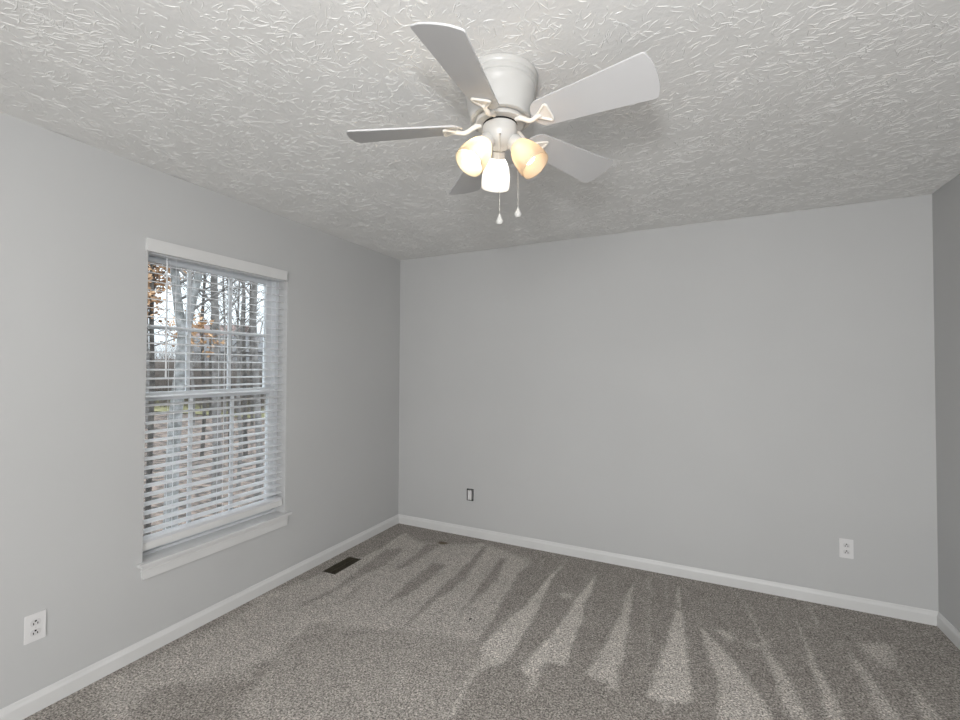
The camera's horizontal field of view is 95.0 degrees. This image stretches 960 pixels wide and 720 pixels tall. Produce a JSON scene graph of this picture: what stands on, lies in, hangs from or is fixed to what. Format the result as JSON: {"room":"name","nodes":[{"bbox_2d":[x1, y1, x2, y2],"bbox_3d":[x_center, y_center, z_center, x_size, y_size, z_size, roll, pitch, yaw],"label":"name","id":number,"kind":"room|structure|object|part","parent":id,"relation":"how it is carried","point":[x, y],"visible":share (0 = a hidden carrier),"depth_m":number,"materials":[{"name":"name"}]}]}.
{"room":"empty bedroom","nodes":[
{"label":"empty bedroom","id":0,"kind":"room"},
{"bbox_2d":[0,111,399,708],"bbox_3d":[-2.182,0.327,1.328,0.160,2.840,6.560,0,-1,26],"label":"wall","id":1,"kind":"structure","parent":0,"point":[77,218],"depth_m":2.08,"materials":[{"name":"paint"}]},
{"bbox_2d":[24,609,45,644],"bbox_3d":[-1.844,1.108,1.826,0.007,0.114,0.068,0,-1,26],"label":"wall outlet","id":2,"kind":"object","parent":1,"relation":"attached to","point":[34,624],"visible":1,"depth_m":1.82,"materials":[{"name":"white plastic"}]},
{"bbox_2d":[30,628,40,636],"bbox_3d":[-1.842,1.128,1.824,0.001,0.024,0.034,0,-1,26],"label":"receptacle","id":3,"kind":"object","parent":2,"relation":"attached to","point":[34,632],"depth_m":1.82,"materials":[{"name":"white plastic"}]},
{"bbox_2d":[30,618,40,626],"bbox_3d":[-1.842,1.088,1.825,0.001,0.024,0.034,0,-1,26],"label":"receptacle","id":4,"kind":"object","parent":2,"relation":"attached to","point":[34,622],"depth_m":1.82,"materials":[{"name":"white plastic"}]},
{"bbox_2d":[0,514,398,719],"bbox_3d":[-2.144,1.405,1.197,0.012,0.078,6.400,0,-1,26],"label":"baseboard","id":5,"kind":"structure","parent":1,"relation":"attached to","point":[21,709],"depth_m":2.26,"materials":[{"name":"wood"}]},
{"bbox_2d":[137,251,291,579],"bbox_3d":[-1.545,0.251,2.611,0.192,1.693,0.906,0,-1,26],"label":"window","id":6,"kind":"structure","parent":1,"relation":"in","point":[157,560],"depth_m":2.74,"materials":[{"name":"paint"}]},
{"bbox_2d":[147,269,264,390],"bbox_3d":[-1.619,-0.171,2.638,0.014,0.696,0.749,0,-1,26],"label":"grille","id":7,"kind":"object","parent":6,"relation":"attached to","point":[189,274],"depth_m":2.72,"materials":[{"name":"plastic"}]},
{"bbox_3d":[-1.592,0.588,2.609,0.030,0.824,0.829,0,-1,26],"label":"sash","id":8,"kind":"part","parent":6,"relation":"part of","materials":[{"name":"plastic"}]},
{"bbox_3d":[-1.619,-0.166,2.638,0.030,0.778,0.829,0,-1,26],"label":"sash","id":9,"kind":"part","parent":6,"relation":"part of","materials":[{"name":"plastic"}]},
{"bbox_2d":[186,396,233,522],"bbox_3d":[-1.592,0.592,2.609,0.014,0.748,0.268,0,-1,26],"label":"grille","id":10,"kind":"object","parent":6,"relation":"attached to","point":[190,398],"depth_m":2.50,"materials":[{"name":"plastic"}]},
{"bbox_3d":[-1.513,1.021,2.581,0.116,0.014,0.903,0,-1,26],"label":"sill","id":11,"kind":"part","parent":6,"relation":"part of","materials":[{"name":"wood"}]},
{"bbox_2d":[143,237,287,550],"bbox_3d":[-1.517,0.181,2.586,0.089,1.568,0.853,0,-1,26],"label":"window blind","id":12,"kind":"object","parent":6,"relation":"attached to","point":[157,248],"visible":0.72,"depth_m":2.51,"materials":[{"name":"plastic"}]},
{"bbox_3d":[-1.650,0.194,2.351,0.055,1.490,0.002,0,-1,26],"label":"ladder cord","id":13,"kind":"part","parent":12,"relation":"part of","materials":[{"name":"white fabric"}]},
{"bbox_3d":[-1.531,0.947,2.586,0.052,0.036,0.836,0,-1,26],"label":"rail","id":14,"kind":"part","parent":12,"relation":"part of","materials":[{"name":"plastic"}]},
{"bbox_3d":[-1.529,0.199,2.600,0.055,1.490,0.002,0,-1,26],"label":"ladder cord","id":15,"kind":"part","parent":12,"relation":"part of","materials":[{"name":"white fabric"}]},
{"bbox_3d":[-1.391,0.205,2.885,0.055,1.490,0.002,0,-1,26],"label":"ladder cord","id":16,"kind":"part","parent":12,"relation":"part of","materials":[{"name":"white fabric"}]},
{"bbox_2d":[0,0,959,259],"bbox_3d":[-0.474,-1.003,0.442,3.702,0.002,6.401,0,-1,26],"label":"ceiling","id":17,"kind":"structure","parent":0,"point":[762,107],"depth_m":1.66,"materials":[{"name":"paint"}]},
{"bbox_2d":[347,22,659,224],"bbox_3d":[0.069,-0.717,1.504,1.020,0.527,1.007,0,-1,26],"label":"ceiling fan","id":18,"kind":"object","parent":17,"relation":"hanging from","point":[499,89],"visible":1,"depth_m":1.43,"materials":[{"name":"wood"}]},
{"bbox_3d":[-0.260,-0.790,1.543,0.400,0.054,0.147,0,-1,2],"label":"blade","id":19,"kind":"part","parent":18,"relation":"part of","materials":[{"name":"laminate"}]},
{"bbox_3d":[-0.042,-0.795,1.222,0.145,0.062,0.400,0,-1,20],"label":"blade","id":20,"kind":"part","parent":18,"relation":"part of","materials":[{"name":"laminate"}]},
{"bbox_3d":[-0.022,-0.783,1.849,0.147,0.056,0.400,1,-1,-16],"label":"blade","id":21,"kind":"part","parent":18,"relation":"part of","materials":[{"name":"laminate"}]},
{"bbox_3d":[-0.022,-0.684,1.469,0.113,0.131,0.124,0,-1,26],"label":"lamp shade","id":22,"kind":"part","parent":18,"relation":"part of","materials":[{"name":"white glass"}]},
{"bbox_3d":[-0.007,-0.702,1.480,0.054,0.078,0.066,0,-1,26],"label":"light bulb","id":23,"kind":"part","parent":18,"relation":"part of","materials":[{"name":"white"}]},
{"bbox_3d":[0.057,-0.681,1.640,0.114,0.131,0.124,0,-1,26],"label":"lamp shade","id":24,"kind":"part","parent":18,"relation":"part of","materials":[{"name":"white glass"}]},
{"bbox_3d":[0.066,-0.472,1.473,0.023,0.038,0.023,0,-1,26],"label":"chain pull","id":25,"kind":"part","parent":18,"relation":"part of","materials":[{"name":"ceramic"}]},
{"bbox_3d":[0.067,-0.627,1.476,0.008,0.272,0.008,0,-1,26],"label":"pull chain","id":26,"kind":"part","parent":18,"relation":"part of","materials":[{"name":"silver metal"}]},
{"bbox_3d":[0.131,-0.509,1.514,0.023,0.038,0.023,0,-1,26],"label":"chain pull","id":27,"kind":"part","parent":18,"relation":"part of","materials":[{"name":"plastic"}]},
{"bbox_3d":[0.166,-0.683,1.486,0.127,0.131,0.105,0,-1,26],"label":"lamp shade","id":28,"kind":"part","parent":18,"relation":"part of","materials":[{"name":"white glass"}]},
{"bbox_3d":[0.342,-0.784,1.717,0.400,0.054,0.147,1,-1,-34],"label":"blade","id":29,"kind":"part","parent":18,"relation":"part of","materials":[{"name":"laminate"}]},
{"bbox_3d":[0.330,-0.791,1.330,0.400,0.066,0.143,-1,-1,38],"label":"blade","id":30,"kind":"part","parent":18,"relation":"part of","materials":[{"name":"laminate"}]},
{"bbox_2d":[23,523,959,719],"bbox_3d":[-0.484,1.446,0.394,3.700,0.020,6.400,0,-1,26],"label":"floor","id":31,"kind":"structure","parent":0,"point":[390,635],"depth_m":2.23,"materials":[{"name":"carpet"}]},
{"bbox_2d":[323,556,360,574],"bbox_3d":[-1.000,1.512,3.199,0.120,0.040,0.281,0,-1,26],"label":"floor vent","id":32,"kind":"object","parent":31,"relation":"in","point":[349,561],"visible":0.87,"depth_m":3.21,"materials":[{"name":"brown metal"}]},
{"bbox_2d":[398,194,938,610],"bbox_3d":[0.948,0.380,3.368,3.700,2.840,0.160,0,-1,26],"label":"wall","id":33,"kind":"structure","parent":0,"point":[751,396],"depth_m":3.01,"materials":[{"name":"paint"}]},
{"bbox_2d":[467,488,473,500],"bbox_3d":[-0.074,1.151,3.784,0.065,0.101,0.050,0,-1,26],"label":"wall box","id":34,"kind":"object","parent":33,"relation":"attached to","point":[470,492],"visible":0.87,"depth_m":3.77,"materials":[{"name":"plastic"}]},
{"bbox_2d":[398,514,938,625],"bbox_3d":[0.906,1.459,3.270,3.700,0.078,0.012,0,-1,26],"label":"baseboard","id":35,"kind":"structure","parent":33,"relation":"attached to","point":[914,614],"depth_m":2.98,"materials":[{"name":"wood"}]},
{"bbox_2d":[839,538,853,558],"bbox_3d":[2.206,1.135,2.651,0.068,0.114,0.007,0,-1,26],"label":"wall outlet","id":36,"kind":"object","parent":33,"relation":"attached to","point":[846,546],"visible":1,"depth_m":2.65,"materials":[{"name":"white plastic"}]},
{"bbox_2d":[932,174,959,631],"bbox_3d":[1.293,0.309,-0.352,0.160,2.840,6.560,0,-1,26],"label":"wall","id":37,"kind":"structure","parent":0,"point":[946,200],"depth_m":2.37,"materials":[{"name":"paint"}]},
{"bbox_2d":[937,612,959,649],"bbox_3d":[1.176,1.389,-0.407,0.012,0.078,6.400,0,-1,26],"label":"baseboard","id":38,"kind":"structure","parent":37,"relation":"attached to","point":[943,624],"depth_m":2.35,"materials":[{"name":"wood"}]},
{"label":"outside","id":39,"kind":"structure","parent":0,"visible":0},
{"bbox_2d":[143,359,264,535],"bbox_3d":[-29.662,2.096,48.595,90.000,6.001,105.000,0,-1,26],"label":"ground","id":40,"kind":"structure","parent":39,"point":[160,417],"depth_m":18.09,"materials":[{"name":"brown soil"}]},
{"bbox_2d":[146,344,172,382],"bbox_3d":[-28.827,0.371,38.623,5.992,5.058,6.798,0,-1,26],"label":"bush","id":41,"kind":"object","parent":40,"relation":"on","point":[154,344],"visible":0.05,"depth_m":38.29,"materials":[{"name":"grey plant"}]},
{"bbox_2d":[145,291,174,427],"bbox_3d":[-18.367,-2.823,24.506,4.179,13.248,5.534,1,-1,-26],"label":"bare tree","id":42,"kind":"object","parent":40,"relation":"on","point":[147,354],"visible":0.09,"depth_m":23.92,"materials":[{"name":"grey plant"}]},
{"bbox_2d":[146,355,194,407],"bbox_3d":[-23.932,0.983,30.881,6.196,4.753,6.723,0,-1,26],"label":"bush","id":43,"kind":"object","parent":40,"relation":"on","point":[158,355],"visible":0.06,"depth_m":31.44,"materials":[{"name":"plant"}]},
{"bbox_2d":[155,333,196,401],"bbox_3d":[-25.018,0.373,34.384,6.100,5.736,6.502,0,-1,-1],"label":"bush","id":44,"kind":"object","parent":40,"relation":"on","point":[156,365],"visible":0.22,"depth_m":34.05,"materials":[{"name":"plant"}]},
{"bbox_2d":[155,339,196,376],"bbox_3d":[-28.790,-0.269,40.868,5.773,6.057,6.642,0,-1,-5],"label":"bush","id":45,"kind":"object","parent":40,"relation":"on","point":[158,339],"visible":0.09,"depth_m":40.66,"materials":[{"name":"grey plant"}]},
{"bbox_2d":[146,349,209,407],"bbox_3d":[-21.834,0.927,32.753,5.674,5.113,5.932,0,-1,6],"label":"bush","id":46,"kind":"object","parent":40,"relation":"on","point":[166,383],"visible":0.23,"depth_m":32.29,"materials":[{"name":"brown plant"}]},
{"bbox_2d":[155,348,206,389],"bbox_3d":[-25.386,0.858,37.119,6.105,4.500,5.629,0,-1,26],"label":"bush","id":47,"kind":"object","parent":40,"relation":"on","point":[168,348],"visible":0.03,"depth_m":36.13,"materials":[{"name":"grey plant"}]},
{"bbox_2d":[144,262,224,535],"bbox_3d":[-7.072,-0.869,9.550,2.793,10.534,2.392,1,-1,-34],"label":"leafy tree","id":48,"kind":"object","parent":40,"relation":"on","point":[151,276],"visible":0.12,"depth_m":9.44,"materials":[{"name":"orange plant"}]},
{"bbox_2d":[160,342,208,382],"bbox_3d":[-26.016,0.063,40.162,7.140,5.822,6.884,0,-1,26],"label":"bush","id":49,"kind":"object","parent":40,"relation":"on","point":[175,342],"visible":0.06,"depth_m":39.31,"materials":[{"name":"plant"}]},
{"bbox_2d":[163,331,234,397],"bbox_3d":[-22.805,0.352,35.299,6.038,5.946,7.237,1,-1,-16],"label":"bush","id":50,"kind":"object","parent":40,"relation":"on","point":[176,331],"visible":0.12,"depth_m":35.56,"materials":[{"name":"brown plant"}]},
{"bbox_2d":[164,270,237,459],"bbox_3d":[-14.070,-4.928,18.929,9.959,18.634,10.564,0,-1,26],"label":"bare tree","id":51,"kind":"object","parent":40,"relation":"on","point":[204,286],"visible":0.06,"depth_m":18.93,"materials":[{"name":"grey plant"}]},
{"bbox_2d":[148,398,264,417],"bbox_3d":[-18.602,3.521,32.942,18.000,1.380,7.000,0,-1,0],"label":"lawn","id":52,"kind":"structure","parent":40,"relation":"on","point":[156,408],"depth_m":30.73,"materials":[{"name":"plant"}]},
{"bbox_2d":[154,274,259,424],"bbox_3d":[-17.104,-3.643,25.071,6.826,15.132,8.319,0,-1,26],"label":"bare tree","id":53,"kind":"object","parent":40,"relation":"on","point":[192,347],"visible":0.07,"depth_m":24.90,"materials":[{"name":"grey plant"}]},
{"bbox_2d":[154,268,262,486],"bbox_3d":[-8.186,-3.691,15.076,8.008,16.293,9.224,1,-1,-18],"label":"bare tree","id":54,"kind":"object","parent":40,"relation":"on","point":[243,294],"visible":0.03,"depth_m":14.89,"materials":[{"name":"grey plant"}]},
{"bbox_2d":[170,357,247,411],"bbox_3d":[-19.329,1.522,32.197,6.277,4.347,6.253,1,-1,-38],"label":"bush","id":55,"kind":"object","parent":40,"relation":"on","point":[199,388],"visible":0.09,"depth_m":31.39,"materials":[{"name":"brown plant"}]},
{"bbox_2d":[159,270,259,415],"bbox_3d":[-17.844,-4.941,29.544,7.517,17.609,8.424,1,-1,-35],"label":"bare tree","id":56,"kind":"object","parent":40,"relation":"on","point":[210,325],"visible":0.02,"depth_m":28.86,"materials":[{"name":"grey plant"}]},
{"bbox_2d":[163,265,256,529],"bbox_3d":[-5.589,-0.550,7.891,4.630,10.001,3.431,1,-1,-35],"label":"forked tree","id":57,"kind":"object","parent":40,"relation":"on","point":[195,284],"visible":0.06,"depth_m":7.94,"materials":[{"name":"grey plant"}]},
{"bbox_2d":[181,276,238,433],"bbox_3d":[-15.096,-2.617,23.790,7.149,13.472,6.352,0,-1,26],"label":"bare tree","id":58,"kind":"object","parent":40,"relation":"on","point":[223,304],"visible":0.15,"depth_m":23.95,"materials":[{"name":"grey plant"}]},
{"bbox_2d":[162,268,261,473],"bbox_3d":[-9.600,-5.980,16.894,9.869,21.054,12.974,0,-1,26],"label":"bare tree","id":59,"kind":"object","parent":40,"relation":"on","point":[162,268],"visible":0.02,"depth_m":16.90,"materials":[{"name":"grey plant"}]},
{"bbox_2d":[168,268,262,500],"bbox_3d":[-7.338,-3.306,13.392,7.638,15.402,7.087,0,-1,26],"label":"bare tree","id":60,"kind":"object","parent":40,"relation":"on","point":[215,303],"visible":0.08,"depth_m":13.38,"materials":[{"name":"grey plant"}]},
{"bbox_2d":[185,281,245,410],"bbox_3d":[-16.817,-4.052,31.430,6.829,15.953,8.157,0,-1,26],"label":"bare tree","id":61,"kind":"object","parent":40,"relation":"on","point":[237,344],"visible":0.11,"depth_m":30.88,"materials":[{"name":"grey plant"}]},
{"bbox_2d":[170,278,263,455],"bbox_3d":[-11.801,-4.859,19.673,8.107,18.718,9.670,1,-1,-41],"label":"bare tree","id":62,"kind":"object","parent":40,"relation":"on","point":[245,446],"visible":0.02,"depth_m":19.86,"materials":[{"name":"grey plant"}]},
{"bbox_2d":[175,335,262,385],"bbox_3d":[-25.383,0.161,47.511,9.800,5.600,8.000,0,-1,0],"label":"house","id":63,"kind":"structure","parent":40,"relation":"on","point":[260,345],"depth_m":44.06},
{"bbox_2d":[175,347,262,404],"bbox_3d":[-19.782,0.771,35.130,6.722,5.591,6.238,0,-1,4],"label":"bush","id":64,"kind":"object","parent":40,"relation":"on","point":[175,347],"visible":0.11,"depth_m":34.50,"materials":[{"name":"brown plant"}]},
{"bbox_2d":[194,325,248,336],"bbox_3d":[-35.692,-1.452,61.547,6.800,6.900,8.000,0,-1,0],"label":"house","id":65,"kind":"structure","parent":40,"relation":"on","point":[205,326],"depth_m":60.34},
{"bbox_2d":[193,344,265,415],"bbox_3d":[-17.228,0.722,31.237,6.976,6.350,6.840,0,-1,26],"label":"bush","id":66,"kind":"object","parent":40,"relation":"on","point":[241,382],"visible":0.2,"depth_m":30.56,"materials":[{"name":"brown plant"}]},
{"bbox_2d":[221,280,259,424],"bbox_3d":[-14.561,-3.631,26.635,6.803,15.426,5.359,0,-1,26],"label":"bare tree","id":67,"kind":"object","parent":40,"relation":"on","point":[249,337],"visible":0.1,"depth_m":26.86,"materials":[{"name":"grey plant"}]},
{"bbox_2d":[221,353,265,407],"bbox_3d":[-17.068,1.277,33.631,5.584,5.028,6.434,0,-1,26],"label":"bush","id":68,"kind":"object","parent":40,"relation":"on","point":[246,353],"visible":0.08,"depth_m":33.57,"materials":[{"name":"plant"}]},
{"bbox_2d":[232,282,263,501],"bbox_3d":[-5.924,-3.994,12.205,12.996,16.821,6.094,1,-1,-15],"label":"bare tree","id":69,"kind":"object","parent":40,"relation":"on","point":[253,301],"visible":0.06,"depth_m":11.40,"materials":[{"name":"grey plant"}]}
]}

